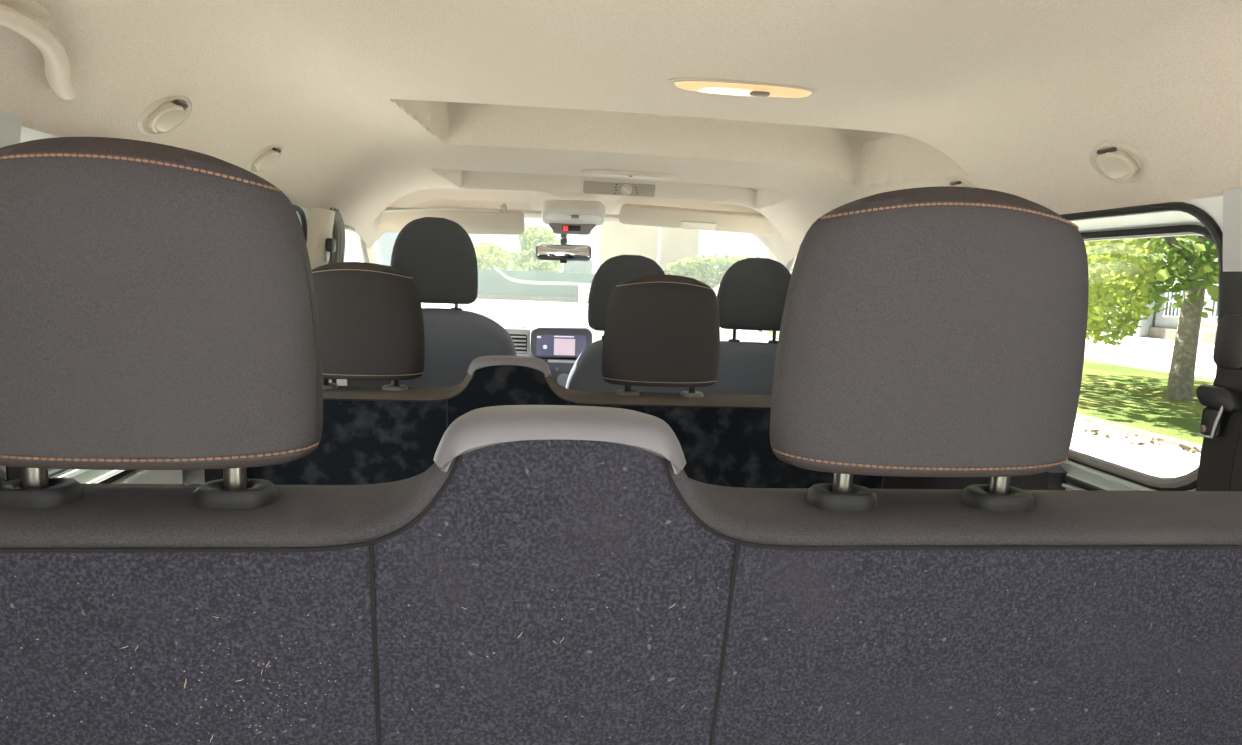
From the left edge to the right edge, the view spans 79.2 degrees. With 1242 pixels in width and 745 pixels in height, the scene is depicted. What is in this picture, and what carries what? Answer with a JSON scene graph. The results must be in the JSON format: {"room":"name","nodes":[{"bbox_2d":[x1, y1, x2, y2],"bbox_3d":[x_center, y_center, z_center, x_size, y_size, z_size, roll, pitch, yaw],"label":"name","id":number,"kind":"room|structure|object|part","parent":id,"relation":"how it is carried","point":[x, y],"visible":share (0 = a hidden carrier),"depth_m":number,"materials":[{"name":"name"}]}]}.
{"room":"vehicle interior","nodes":[
{"label":"vehicle interior","id":0,"kind":"room"},
{"bbox_2d":[20,126,309,483],"bbox_3d":[-0.760,-0.072,1.385,0.061,0.555,1.200,1,7,-7],"label":"wall","id":1,"kind":"structure","parent":0,"point":[27,134],"depth_m":1.24,"materials":[{"name":"white paint"}]},
{"bbox_2d":[0,112,21,147],"bbox_3d":[-0.595,-0.153,0.287,0.027,0.105,1.080,1,7,-7],"label":"trim","id":2,"kind":"structure","parent":1,"relation":"attached to","point":[10,125],"depth_m":0.80,"materials":[{"name":"grey plastic"}]},
{"bbox_2d":[0,204,306,483],"bbox_3d":[-0.777,-0.102,1.365,0.114,0.479,1.081,1,7,-7],"label":"window","id":3,"kind":"structure","parent":1,"relation":"in","point":[81,475],"depth_m":1.10,"materials":[{"name":"clear glass"}]},
{"bbox_3d":[-0.797,-0.064,1.326,0.054,0.328,0.949,1,7,-7],"label":"corner trim","id":4,"kind":"part","parent":3,"relation":"part of","materials":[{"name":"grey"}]},
{"bbox_2d":[184,469,223,483],"bbox_3d":[-0.823,0.411,1.710,0.050,0.750,0.650,1,7,-7],"label":"trim","id":5,"kind":"structure","parent":1,"relation":"attached to","point":[202,476],"depth_m":1.36,"materials":[{"name":"grey plastic"}]},
{"bbox_2d":[306,207,344,379],"bbox_3d":[-0.836,0.013,2.091,0.099,0.943,0.306,1,7,-7],"label":"trim","id":6,"kind":"structure","parent":1,"relation":"attached to","point":[323,224],"depth_m":1.94,"materials":[{"name":"beige plastic"}]},
{"bbox_2d":[323,238,336,383],"bbox_3d":[-0.787,-0.110,2.015,0.038,0.610,0.052,1,7,-7],"label":"belt","id":7,"kind":"object","parent":1,"relation":"attached to","point":[330,243],"visible":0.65,"depth_m":1.98,"materials":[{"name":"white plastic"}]},
{"bbox_2d":[328,225,377,385],"bbox_3d":[-0.925,0.093,2.702,0.078,1.225,1.390,1,7,-7],"label":"door","id":8,"kind":"structure","parent":1,"relation":"in","point":[369,255],"depth_m":2.54,"materials":[{"name":"beige plastic"}]},
{"bbox_2d":[0,0,1241,265],"bbox_3d":[0.033,-0.395,1.246,1.600,0.347,2.890,1,7,-7],"label":"ceiling","id":9,"kind":"structure","parent":0,"point":[372,106],"depth_m":1.06,"materials":[{"name":"beige fabric"}]},
{"bbox_2d":[0,0,77,99],"bbox_3d":[-0.578,-0.322,0.732,0.070,0.070,0.293,1,7,-9],"label":"handle","id":10,"kind":"object","parent":9,"relation":"attached to","point":[56,61],"visible":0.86,"depth_m":0.71,"materials":[{"name":"beige plastic"}]},
{"bbox_2d":[138,96,191,134],"bbox_3d":[-0.629,-0.356,1.033,0.061,0.058,0.106,1,7,-7],"label":"coat hook","id":11,"kind":"object","parent":9,"relation":"attached to","point":[167,117],"visible":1,"depth_m":1.02,"materials":[{"name":"beige plastic"}]},
{"bbox_2d":[248,145,282,172],"bbox_3d":[-0.674,-0.407,1.417,0.061,0.058,0.106,1,7,-7],"label":"coat hook","id":12,"kind":"object","parent":9,"relation":"attached to","point":[269,157],"visible":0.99,"depth_m":1.40,"materials":[{"name":"beige plastic"}]},
{"bbox_2d":[377,204,524,234],"bbox_3d":[-0.598,-0.515,2.506,0.549,0.110,0.091,1,7,-7],"label":"sun visor","id":13,"kind":"object","parent":9,"relation":"attached to","point":[504,221],"visible":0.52,"depth_m":2.49,"materials":[{"name":"beige plastic"}]},
{"bbox_3d":[-0.622,-0.530,2.462,0.443,0.031,0.009,1,7,-7],"label":"hinge rod","id":14,"kind":"part","parent":13,"relation":"part of","materials":[{"name":"white plastic"}]},
{"bbox_2d":[426,206,620,222],"bbox_3d":[-0.157,-0.561,2.661,1.550,0.038,0.097,1,7,-7],"label":"trim","id":15,"kind":"structure","parent":9,"relation":"attached to","point":[532,214],"depth_m":2.63,"materials":[{"name":"beige plastic"}]},
{"bbox_2d":[541,199,605,234],"bbox_3d":[-0.161,-0.520,2.518,0.213,0.111,0.121,1,7,-7],"label":"console","id":16,"kind":"object","parent":9,"relation":"attached to","point":[580,217],"visible":1,"depth_m":2.47,"materials":[{"name":"white plastic"}]},
{"bbox_2d":[583,181,655,196],"bbox_3d":[-0.005,-0.597,2.436,0.235,0.039,0.028,1,7,-7],"label":"control panel","id":17,"kind":"object","parent":9,"relation":"attached to","point":[591,187],"visible":1,"depth_m":2.43,"materials":[{"name":"beige plastic"}]},
{"bbox_3d":[0.017,-0.594,2.437,0.038,0.035,0.022,1,7,-7],"label":"knob","id":18,"kind":"part","parent":17,"relation":"part of","materials":[{"name":"beige plastic"}]},
{"bbox_2d":[581,170,676,178],"bbox_3d":[0.023,-0.549,2.083,0.270,0.016,0.060,1,7,-7],"label":"ceiling vent","id":19,"kind":"object","parent":9,"relation":"in","point":[589,172],"visible":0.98,"depth_m":2.06,"materials":[{"name":"beige plastic"}]},
{"bbox_2d":[619,204,771,233],"bbox_3d":[0.287,-0.528,2.594,0.586,0.076,0.079,1,7,-7],"label":"sun visor","id":20,"kind":"object","parent":9,"relation":"attached to","point":[630,214],"visible":0.84,"depth_m":2.58,"materials":[{"name":"beige plastic"}]},
{"bbox_3d":[0.266,-0.544,2.558,0.530,0.026,0.012,1,7,-7],"label":"hinge rod","id":21,"kind":"part","parent":20,"relation":"part of","materials":[{"name":"beige plastic"}]},
{"bbox_2d":[668,78,816,97],"bbox_3d":[0.185,-0.428,1.133,0.232,0.021,0.057,1,7,-7],"label":"recessed light","id":22,"kind":"object","parent":9,"relation":"in","point":[705,85],"visible":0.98,"depth_m":1.12,"materials":[{"name":"beige plastic"}]},
{"bbox_2d":[750,91,769,96],"bbox_3d":[0.208,-0.418,1.125,0.030,0.004,0.016,1,7,-7],"label":"switch","id":23,"kind":"object","parent":22,"relation":"attached to","point":[752,93],"depth_m":1.12,"materials":[{"name":"grey plastic"}]},
{"bbox_2d":[946,178,977,187],"bbox_3d":[0.689,-0.362,1.499,0.061,0.058,0.106,1,7,-7],"label":"coat hook","id":24,"kind":"object","parent":9,"relation":"attached to","point":[950,182],"visible":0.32,"depth_m":1.48,"materials":[{"name":"beige plastic"}]},
{"bbox_2d":[1089,143,1148,182],"bbox_3d":[0.734,-0.311,1.105,0.061,0.058,0.106,1,7,-7],"label":"coat hook","id":25,"kind":"object","parent":9,"relation":"attached to","point":[1113,164],"visible":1,"depth_m":1.09,"materials":[{"name":"beige plastic"}]},
{"bbox_2d":[1060,196,1222,489],"bbox_3d":[0.754,-0.034,1.565,0.061,0.555,1.200,1,7,-7],"label":"wall","id":26,"kind":"structure","parent":0,"point":[1213,206],"depth_m":1.01,"materials":[{"name":"white paint"}]},
{"bbox_2d":[740,257,795,340],"bbox_3d":[0.597,0.131,2.883,0.078,1.225,1.390,1,7,-7],"label":"door","id":27,"kind":"structure","parent":26,"relation":"in","point":[759,333],"depth_m":3.13,"materials":[{"name":"beige plastic"}]},
{"bbox_2d":[882,466,1066,489],"bbox_3d":[0.726,0.462,1.799,0.050,0.750,0.840,1,7,-7],"label":"trim","id":28,"kind":"structure","parent":26,"relation":"attached to","point":[1053,479],"depth_m":1.58,"materials":[{"name":"grey plastic"}]},
{"bbox_2d":[1061,202,1223,490],"bbox_3d":[0.777,-0.063,1.550,0.114,0.479,1.081,1,7,-7],"label":"window","id":29,"kind":"structure","parent":26,"relation":"in","point":[1087,472],"depth_m":1.19,"materials":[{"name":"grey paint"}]},
{"bbox_3d":[0.803,-0.023,1.517,0.054,0.328,0.949,1,7,-7],"label":"corner trim","id":30,"kind":"part","parent":29,"relation":"part of","materials":[{"name":"grey plastic"}]},
{"bbox_2d":[1196,314,1241,490],"bbox_3d":[0.762,0.448,1.008,0.048,1.050,0.067,1,7,-7],"label":"belt","id":31,"kind":"object","parent":26,"relation":"attached to","point":[1221,420],"visible":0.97,"depth_m":0.96,"materials":[{"name":"grey fabric"}]},
{"bbox_2d":[1222,271,1241,490],"bbox_3d":[0.867,0.491,0.541,0.054,1.120,1.082,1,7,-7],"label":"trim","id":32,"kind":"structure","parent":26,"relation":"attached to","point":[1232,281],"depth_m":0.99,"materials":[{"name":"grey plastic"}]},
{"bbox_2d":[1223,188,1241,271],"bbox_3d":[0.855,-0.117,0.459,0.027,0.105,1.080,1,7,-7],"label":"trim","id":33,"kind":"structure","parent":26,"relation":"attached to","point":[1232,198],"depth_m":0.98,"materials":[{"name":"grey plastic"}]},
{"bbox_3d":[-0.062,0.893,1.775,1.600,0.060,3.620,1,7,-7],"label":"floor","id":34,"kind":"structure","parent":0,"visible":0},
{"bbox_2d":[347,217,516,387],"bbox_3d":[-0.598,0.131,2.469,0.513,1.234,0.454,1,7,-7],"label":"seat","id":35,"kind":"object","parent":34,"relation":"on","point":[437,253],"visible":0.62,"depth_m":2.22,"materials":[{"name":"fabric"}]},
{"bbox_3d":[-0.582,0.080,2.343,0.513,0.567,0.216,1,7,-7],"label":"backrest","id":36,"kind":"part","parent":35,"relation":"part of","materials":[{"name":"fabric"}]},
{"bbox_2d":[247,262,883,488],"bbox_3d":[-0.139,0.296,1.886,1.397,1.090,0.679,1,7,-7],"label":"seat","id":37,"kind":"object","parent":34,"relation":"on","point":[660,330],"visible":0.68,"depth_m":1.53,"materials":[{"name":"fabric"}]},
{"bbox_3d":[-0.607,0.030,1.538,0.015,0.102,0.015,1,7,-7],"label":"post","id":38,"kind":"part","parent":37,"relation":"part of","materials":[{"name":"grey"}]},
{"bbox_3d":[-0.468,0.034,1.554,0.015,0.102,0.015,1,7,-7],"label":"post","id":39,"kind":"part","parent":37,"relation":"part of","materials":[{"name":"grey metal"}]},
{"bbox_3d":[-0.102,0.229,1.597,1.370,0.498,0.099,1,7,-7],"label":"panel","id":40,"kind":"part","parent":37,"relation":"part of","materials":[{"name":"black fabric"}]},
{"bbox_3d":[-0.109,0.214,1.654,1.397,0.511,0.217,1,7,-7],"label":"backrest","id":41,"kind":"part","parent":37,"relation":"part of","materials":[{"name":"fabric"}]},
{"bbox_3d":[0.015,0.046,1.612,0.015,0.102,0.015,1,7,-7],"label":"post","id":42,"kind":"part","parent":37,"relation":"part of","materials":[{"name":"grey metal"}]},
{"bbox_3d":[0.153,0.050,1.628,0.015,0.102,0.015,1,7,-7],"label":"post","id":43,"kind":"part","parent":37,"relation":"part of","materials":[{"name":"grey metal"}]},
{"bbox_2d":[0,137,1241,744],"bbox_3d":[-0.030,0.396,0.866,1.377,1.156,0.679,1,7,-7],"label":"seat","id":44,"kind":"object","parent":34,"relation":"on","point":[158,304],"visible":1,"depth_m":0.52,"materials":[{"name":"fabric"}]},
{"bbox_3d":[-0.407,0.085,0.522,0.015,0.109,0.015,1,7,-7],"label":"post","id":45,"kind":"part","parent":44,"relation":"part of","materials":[{"name":"silver metal"}]},
{"bbox_3d":[-0.276,0.088,0.538,0.015,0.109,0.015,1,7,-7],"label":"post","id":46,"kind":"part","parent":44,"relation":"part of","materials":[{"name":"silver metal"}]},
{"bbox_2d":[1,570,1235,741],"bbox_3d":[0.053,0.214,0.542,0.924,0.162,0.026,1,7,-7],"label":"lint","id":47,"kind":"object","parent":44,"relation":"on","point":[925,570],"visible":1,"depth_m":0.51,"materials":[{"name":"grey"}]},
{"bbox_3d":[-0.001,0.308,0.639,1.377,0.590,0.229,1,7,-7],"label":"backrest","id":48,"kind":"part","parent":44,"relation":"part of","materials":[{"name":"fabric"}]},
{"bbox_3d":[0.006,0.322,0.582,1.350,0.576,0.111,1,7,-7],"label":"panel","id":49,"kind":"part","parent":44,"relation":"part of","materials":[{"name":"fabric"}]},
{"bbox_3d":[0.174,0.099,0.592,0.015,0.109,0.015,1,7,-7],"label":"post","id":50,"kind":"part","parent":44,"relation":"part of","materials":[{"name":"silver metal"}]},
{"bbox_3d":[0.305,0.102,0.607,0.015,0.109,0.015,1,7,-7],"label":"post","id":51,"kind":"part","parent":44,"relation":"part of","materials":[{"name":"silver metal"}]},
{"bbox_2d":[566,255,790,394],"bbox_3d":[0.191,0.188,2.568,0.805,1.158,0.454,1,7,-7],"label":"bench","id":52,"kind":"object","parent":34,"relation":"on","point":[752,293],"visible":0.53,"depth_m":2.32,"materials":[{"name":"fabric"}]},
{"bbox_3d":[0.208,0.138,2.435,0.805,0.494,0.203,1,7,-7],"label":"backrest","id":53,"kind":"part","parent":52,"relation":"part of","materials":[{"name":"fabric"}]},
{"bbox_3d":[0.358,-0.107,2.373,0.012,0.120,0.012,1,7,-7],"label":"post","id":54,"kind":"part","parent":52,"relation":"part of","materials":[{"name":"grey metal"}]},
{"bbox_3d":[0.487,-0.104,2.388,0.012,0.120,0.012,1,7,-7],"label":"post","id":55,"kind":"part","parent":52,"relation":"part of","materials":[{"name":"grey metal"}]},
{"bbox_3d":[-0.655,0.453,0.360,0.054,1.120,1.082,1,7,-7],"label":"trim","id":56,"kind":"structure","parent":34,"relation":"on","visible":0},
{"bbox_2d":[6,466,20,480],"bbox_3d":[-0.661,0.412,0.839,0.048,1.050,0.067,1,7,-7],"label":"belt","id":57,"kind":"object","parent":56,"relation":"attached to","point":[12,473],"visible":0.02,"depth_m":0.79,"materials":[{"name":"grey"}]},
{"bbox_3d":[-0.255,0.245,3.530,1.720,0.890,0.050,1,7,-7],"label":"wall","id":58,"kind":"structure","parent":0,"visible":0},
{"bbox_2d":[345,230,363,261],"bbox_3d":[-1.005,-0.371,2.929,0.086,0.465,0.823,1,7,-13],"label":"window","id":59,"kind":"structure","parent":58,"relation":"attached to","point":[352,239],"depth_m":2.71,"materials":[{"name":"clear glass"}]},
{"bbox_2d":[505,325,768,387],"bbox_3d":[-0.211,0.086,3.107,1.560,0.593,0.734,1,7,-7],"label":"dashboard","id":60,"kind":"object","parent":58,"relation":"attached to","point":[560,347],"visible":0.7,"depth_m":2.74,"materials":[{"name":"grey plastic"}]},
{"bbox_2d":[530,325,591,357],"bbox_3d":[-0.222,-0.115,2.780,0.226,0.114,0.104,1,7,-7],"label":"display screen","id":61,"kind":"object","parent":60,"relation":"attached to","point":[545,341],"depth_m":2.73,"materials":[{"name":"grey"}]},
{"bbox_3d":[-0.209,0.025,2.737,0.048,0.048,0.022,1,7,-7],"label":"knob","id":62,"kind":"part","parent":60,"relation":"part of","materials":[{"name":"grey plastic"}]},
{"bbox_2d":[763,249,775,335],"bbox_3d":[0.615,-0.330,3.124,0.090,0.465,0.833,3,7,4],"label":"trim","id":63,"kind":"structure","parent":58,"relation":"attached to","point":[770,255],"depth_m":2.87,"materials":[{"name":"beige plastic"}]},
{"bbox_3d":[-0.189,-0.374,3.103,1.720,0.469,0.852,1,7,-7],"label":"window","id":64,"kind":"structure","parent":58,"relation":"in","visible":0},
{"bbox_2d":[502,235,520,252],"bbox_3d":[-0.411,-0.482,2.824,0.060,0.059,0.112,2,7,-1],"label":"sticker","id":65,"kind":"object","parent":64,"relation":"attached to","point":[512,243],"visible":1,"depth_m":2.82,"materials":[{"name":"white paper"}]},
{"bbox_2d":[535,234,590,262],"bbox_3d":[-0.208,-0.468,2.718,0.201,0.143,0.055,1,7,-7],"label":"mirror","id":66,"kind":"object","parent":64,"relation":"attached to","point":[563,252],"visible":0.98,"depth_m":2.69,"materials":[{"name":"grey metal"}]},
{"bbox_2d":[537,245,589,259],"bbox_3d":[-0.206,-0.431,2.695,0.187,0.052,0.001,1,7,-7],"label":"mirror glass","id":67,"kind":"object","parent":66,"relation":"attached to","point":[544,252],"depth_m":2.70,"materials":[{"name":"white"}]},
{"label":"outside","id":68,"kind":"structure","parent":0,"visible":0},
{"bbox_2d":[421,298,1215,477],"bbox_3d":[-2.750,-1.509,24.863,120.000,0.200,130.000,1,7,-7],"label":"street","id":69,"kind":"structure","parent":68,"point":[1157,460],"depth_m":20.78,"materials":[{"name":"grey asphalt"}]},
{"bbox_2d":[386,265,594,301],"bbox_3d":[-15.054,-5.797,45.769,28.300,2.102,0.500,1,7,-7],"label":"wall","id":70,"kind":"structure","parent":69,"relation":"on","point":[492,284],"depth_m":46.81,"materials":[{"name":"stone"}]},
{"bbox_2d":[473,242,510,269],"bbox_3d":[-9.015,-6.838,49.837,3.402,3.646,2.918,1,7,-7],"label":"shrub","id":71,"kind":"object","parent":69,"relation":"on","point":[486,251],"visible":0.45,"depth_m":49.19,"materials":[{"name":"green plant"}]},
{"bbox_2d":[503,225,561,270],"bbox_3d":[-6.123,-7.850,53.058,4.635,5.076,3.827,1,7,-7],"label":"tree","id":72,"kind":"object","parent":69,"relation":"on","point":[546,237],"visible":0.52,"depth_m":52.19,"materials":[{"name":"green plant"}]},
{"bbox_2d":[523,260,558,271],"bbox_3d":[-5.353,-6.096,49.338,2.523,2.592,1.768,1,7,-7],"label":"shrub","id":73,"kind":"object","parent":69,"relation":"on","point":[539,267],"visible":0.38,"depth_m":48.90,"materials":[{"name":"green plant"}]},
{"bbox_2d":[562,256,594,273],"bbox_3d":[-2.952,-6.309,49.996,2.200,3.000,2.400,1,7,-7],"label":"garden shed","id":74,"kind":"object","parent":69,"relation":"on","point":[585,267],"visible":0.2,"depth_m":48.93,"materials":[{"name":"white"}]},
{"bbox_2d":[578,283,590,302],"bbox_3d":[-2.221,-4.946,46.752,0.900,1.170,0.510,1,7,-7],"label":"base cabinet","id":75,"kind":"object","parent":69,"relation":"on","point":[583,289],"visible":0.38,"depth_m":46.52,"materials":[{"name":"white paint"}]},
{"bbox_2d":[592,222,698,276],"bbox_3d":[1.689,-10.555,59.722,8.200,9.350,9.000,1,7,-7],"label":"building","id":76,"kind":"structure","parent":69,"relation":"on","point":[609,239],"depth_m":55.85,"materials":[{"name":"grey stone"}]},
{"bbox_2d":[657,227,661,265],"bbox_3d":[3.288,-8.370,49.535,1.920,7.700,0.717,9,10,44],"label":"lamp post","id":77,"kind":"object","parent":69,"relation":"on","point":[659,230],"visible":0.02,"depth_m":49.87,"materials":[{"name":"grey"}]},
{"bbox_2d":[714,284,719,295],"bbox_3d":[7.394,-4.798,46.925,4.310,1.600,1.800,1,7,-7],"label":"parked car","id":78,"kind":"object","parent":69,"relation":"on","point":[716,288],"visible":0.02,"depth_m":46.70,"materials":[{"name":"white paint"}]},
{"bbox_2d":[663,254,792,288],"bbox_3d":[7.442,-6.303,51.389,9.468,3.508,2.344,1,7,-7],"label":"hedge","id":79,"kind":"object","parent":69,"relation":"on","point":[699,267],"visible":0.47,"depth_m":50.73,"materials":[{"name":"green plant"}]},
{"bbox_2d":[768,334,1201,451],"bbox_3d":[5.580,0.010,14.860,0.150,0.160,52.000,1,7,-7],"label":"kerb","id":80,"kind":"object","parent":69,"relation":"on","point":[1112,425],"depth_m":9.02,"materials":[{"name":"white concrete"}]},
{"bbox_2d":[768,331,1213,444],"bbox_3d":[8.873,0.028,15.243,6.480,0.079,52.000,1,7,-7],"label":"lawn","id":81,"kind":"structure","parent":69,"relation":"on","point":[1132,397],"depth_m":11.61,"materials":[{"name":"green plant"}]},
{"bbox_2d":[1084,429,1099,432],"bbox_3d":[5.637,0.699,8.989,0.180,0.060,0.174,5,8,24],"label":"fallen leaves","id":82,"kind":"object","parent":69,"relation":"on","point":[1085,430],"visible":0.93,"depth_m":8.97,"materials":[{"name":"brown plant"}]},
{"bbox_2d":[1091,432,1110,438],"bbox_3d":[5.602,0.733,8.691,0.189,0.065,0.196,1,7,-7],"label":"fallen leaves","id":83,"kind":"object","parent":69,"relation":"on","point":[1095,433],"visible":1,"depth_m":8.71,"materials":[{"name":"brown plant"}]},
{"bbox_2d":[1114,288,1131,334],"bbox_3d":[22.135,-2.755,32.929,0.650,2.230,0.740,1,7,-7],"label":"gate post","id":84,"kind":"object","parent":69,"relation":"on","point":[1117,288],"visible":0.02,"depth_m":32.82,"materials":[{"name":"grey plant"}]},
{"bbox_2d":[1110,237,1163,276],"bbox_3d":[30.273,-6.281,40.212,7.468,8.084,11.177,1,7,-7],"label":"tree","id":85,"kind":"object","parent":69,"relation":"on","point":[1144,239],"visible":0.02,"depth_m":39.32,"materials":[{"name":"green plant"}]},
{"bbox_2d":[1129,442,1145,445],"bbox_3d":[5.739,0.791,8.316,0.160,0.053,0.155,0,7,-14],"label":"fallen leaves","id":86,"kind":"object","parent":69,"relation":"on","point":[1139,443],"visible":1,"depth_m":8.31,"materials":[{"name":"brown plant"}]},
{"bbox_2d":[1128,285,1158,337],"bbox_3d":[22.241,-2.634,32.011,0.650,2.230,0.740,1,7,-7],"label":"gate post","id":87,"kind":"object","parent":69,"relation":"on","point":[1142,331],"visible":0.24,"depth_m":31.78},
{"bbox_2d":[1084,359,1213,380],"bbox_3d":[12.161,0.180,15.643,0.150,0.150,52.000,1,7,-7],"label":"kerb","id":88,"kind":"object","parent":69,"relation":"on","point":[1197,377],"visible":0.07,"depth_m":17.17,"materials":[{"name":"white concrete"}]},
{"bbox_2d":[1085,235,1218,400],"bbox_3d":[9.191,-2.880,12.883,9.159,6.626,10.343,3,7,2],"label":"street tree","id":89,"kind":"object","parent":69,"relation":"on","point":[1125,265],"visible":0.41,"depth_m":11.49,"materials":[{"name":"green plant"}]},
{"bbox_2d":[1152,279,1159,326],"bbox_3d":[24.525,-3.192,34.518,2.568,3.598,4.033,1,7,-7],"label":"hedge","id":90,"kind":"object","parent":69,"relation":"on","point":[1156,302],"visible":0.02,"depth_m":33.89,"materials":[{"name":"green plant"}]},
{"bbox_2d":[1148,238,1217,343],"bbox_3d":[26.551,-3.306,23.451,6.250,6.050,17.000,1,7,-7],"label":"building","id":91,"kind":"structure","parent":69,"relation":"on","point":[1166,321],"depth_m":30.75,"materials":[{"name":"grey"}]},
{"bbox_2d":[1179,444,1195,450],"bbox_3d":[6.188,0.824,8.185,0.172,0.057,0.166,8,9,38],"label":"fallen leaves","id":92,"kind":"object","parent":69,"relation":"on","point":[1181,446],"visible":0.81,"depth_m":8.21,"materials":[{"name":"brown plant"}]},
{"bbox_2d":[1197,323,1216,351],"bbox_3d":[18.642,-0.955,22.751,0.120,0.934,2.950,1,7,-7],"label":"rail","id":93,"kind":"object","parent":69,"relation":"on","point":[1202,325],"visible":0.46,"depth_m":23.90,"materials":[{"name":"white metal"}]},
{"bbox_3d":[18.501,-1.083,23.962,0.074,0.874,0.074,4,7,16],"label":"leg","id":94,"kind":"part","parent":93,"relation":"part of","materials":[{"name":"white metal"}]},
{"bbox_3d":[18.658,-1.358,22.700,0.120,0.120,2.950,1,7,-7],"label":"rail","id":95,"kind":"part","parent":93,"relation":"part of","materials":[{"name":"white metal"}]}
]}

